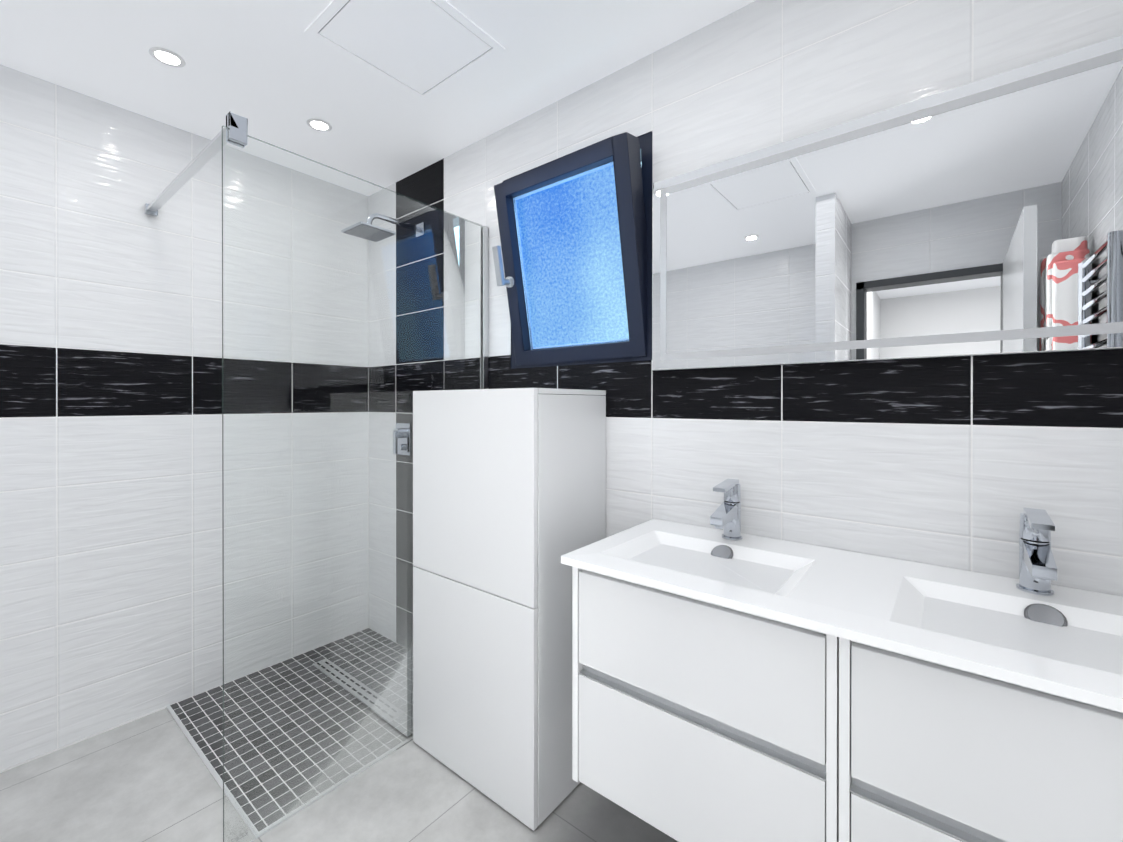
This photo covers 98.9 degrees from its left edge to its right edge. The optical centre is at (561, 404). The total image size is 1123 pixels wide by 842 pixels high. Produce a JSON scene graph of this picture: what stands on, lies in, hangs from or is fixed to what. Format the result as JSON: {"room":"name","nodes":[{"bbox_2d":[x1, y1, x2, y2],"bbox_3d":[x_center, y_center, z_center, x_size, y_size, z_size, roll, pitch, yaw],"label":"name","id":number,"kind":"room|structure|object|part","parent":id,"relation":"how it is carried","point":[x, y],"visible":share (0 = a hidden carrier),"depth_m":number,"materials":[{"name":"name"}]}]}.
{"room":"bathroom","nodes":[
{"label":"bathroom","id":0,"kind":"room"},
{"bbox_2d":[0,64,368,770],"bbox_3d":[-1.921,0.050,1.773,0.001,2.500,2.580,0,0,39],"label":"wall","id":1,"kind":"structure","parent":0,"point":[114,600],"depth_m":2.03,"materials":[{"name":"white tile"}]},
{"bbox_2d":[0,708,677,841],"bbox_3d":[-0.709,1.302,0.810,3.100,0.001,2.580,0,0,39],"label":"floor","id":2,"kind":"structure","parent":0,"point":[149,778],"depth_m":1.55,"materials":[{"name":"tile"}]},
{"bbox_2d":[0,706,166,772],"bbox_3d":[-0.710,1.299,0.816,3.090,0.006,2.570,0,0,39],"label":"bead","id":3,"kind":"object","parent":2,"relation":"on","point":[62,747],"visible":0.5,"depth_m":1.85,"materials":[{"name":"white"}]},
{"bbox_2d":[166,628,407,837],"bbox_3d":[-1.016,1.295,2.111,0.997,0.008,0.927,0,0,39],"label":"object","id":4,"kind":"structure","parent":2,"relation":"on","point":[198,718],"depth_m":1.99,"materials":[{"name":"tile"}]},
{"bbox_2d":[145,112,487,841],"bbox_3d":[-1.033,0.232,2.067,1.020,2.134,1.009,0,0,39],"label":"glass shower screen","id":5,"kind":"object","parent":2,"relation":"on","point":[383,730],"visible":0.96,"depth_m":1.71,"materials":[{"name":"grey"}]},
{"bbox_3d":[-1.325,-0.795,1.698,1.020,0.076,0.044,0,0,39],"label":"stabiliser rail","id":6,"kind":"part","parent":5,"relation":"part of","materials":[{"name":"silver metal"}]},
{"bbox_2d":[413,388,605,830],"bbox_3d":[-0.203,0.624,1.797,0.622,1.351,0.394,0,0,39],"label":"cabinet","id":7,"kind":"object","parent":2,"relation":"on","point":[509,497],"visible":0.96,"depth_m":1.58,"materials":[{"name":"white paint"}]},
{"bbox_3d":[-0.320,0.620,1.651,0.620,1.341,0.019,0,0,39],"label":"door","id":8,"kind":"part","parent":7,"relation":"part of","materials":[{"name":"white paint"}]},
{"bbox_2d":[0,0,755,195],"bbox_3d":[-0.709,-1.198,0.803,3.100,0.001,2.580,0,0,39],"label":"ceiling","id":9,"kind":"structure","parent":0,"point":[273,72],"depth_m":1.72,"materials":[{"name":"white paint"}]},
{"bbox_2d":[149,47,185,67],"bbox_3d":[-1.362,-1.196,1.661,0.100,0.006,0.100,0,0,39],"label":"recessed light","id":10,"kind":"object","parent":9,"relation":"in","point":[166,57],"visible":1,"depth_m":1.65,"materials":[{"name":"white plastic"}]},
{"bbox_2d":[306,118,331,131],"bbox_3d":[-1.040,-1.197,2.064,0.100,0.006,0.100,0,0,39],"label":"recessed light","id":11,"kind":"object","parent":9,"relation":"in","point":[319,125],"visible":1,"depth_m":2.06,"materials":[{"name":"white plastic"}]},
{"bbox_2d":[304,0,504,101],"bbox_3d":[-0.507,-1.196,1.579,0.450,0.006,0.455,0,0,39],"label":"ceiling hatch","id":12,"kind":"object","parent":9,"relation":"attached to","point":[424,50],"visible":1,"depth_m":1.57,"materials":[{"name":"white paint"}]},
{"bbox_2d":[368,0,1122,648],"bbox_3d":[0.086,0.050,1.804,3.100,2.500,0.029,0,0,39],"label":"wall","id":13,"kind":"structure","parent":0,"point":[960,462],"depth_m":1.27,"materials":[{"name":"white tile"}]},
{"bbox_2d":[341,213,423,241],"bbox_3d":[-0.836,-0.859,2.315,0.176,0.128,0.371,0,0,39],"label":"shower head","id":14,"kind":"object","parent":13,"relation":"attached to","point":[358,232],"depth_m":2.25},
{"bbox_2d":[393,423,410,455],"bbox_3d":[-0.856,0.183,2.532,0.130,0.170,0.060,0,0,39],"label":"shower mixer","id":15,"kind":"object","parent":13,"relation":"attached to","point":[399,435],"depth_m":2.52,"materials":[{"name":"silver metal"}]},
{"bbox_2d":[492,131,651,368],"bbox_3d":[0.048,-0.544,1.855,0.676,0.783,0.314,0,0,39],"label":"window","id":16,"kind":"structure","parent":13,"relation":"attached to","point":[573,232],"depth_m":1.79,"materials":[{"name":"blue glass"}]},
{"bbox_3d":[-0.237,-0.554,1.941,0.044,0.156,0.093,0,0,39],"label":"window handle","id":17,"kind":"part","parent":16,"relation":"part of","materials":[{"name":"grey"}]},
{"bbox_2d":[561,479,1122,841],"bbox_3d":[0.645,0.596,1.047,1.250,0.752,0.512,0,0,39],"label":"bathroom vanity","id":18,"kind":"object","parent":13,"relation":"attached to","point":[731,682],"visible":1,"depth_m":0.93,"materials":[{"name":"white paint"}]},
{"bbox_2d":[710,479,741,540],"bbox_3d":[0.471,0.304,1.369,0.057,0.170,0.164,0,0,39],"label":"tap","id":19,"kind":"object","parent":18,"relation":"on","point":[727,517],"depth_m":1.38,"materials":[{"name":"silver metal"}]},
{"bbox_2d":[1016,508,1056,595],"bbox_3d":[0.966,0.305,0.974,0.057,0.170,0.164,0,0,39],"label":"tap","id":20,"kind":"object","parent":18,"relation":"on","point":[1037,565],"depth_m":0.98,"materials":[{"name":"silver metal"}]},
{"bbox_3d":[0.777,-0.427,1.250,1.190,0.627,0.027,0,0,39],"label":"led mirror","id":21,"kind":"part","parent":13,"relation":"part of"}
]}

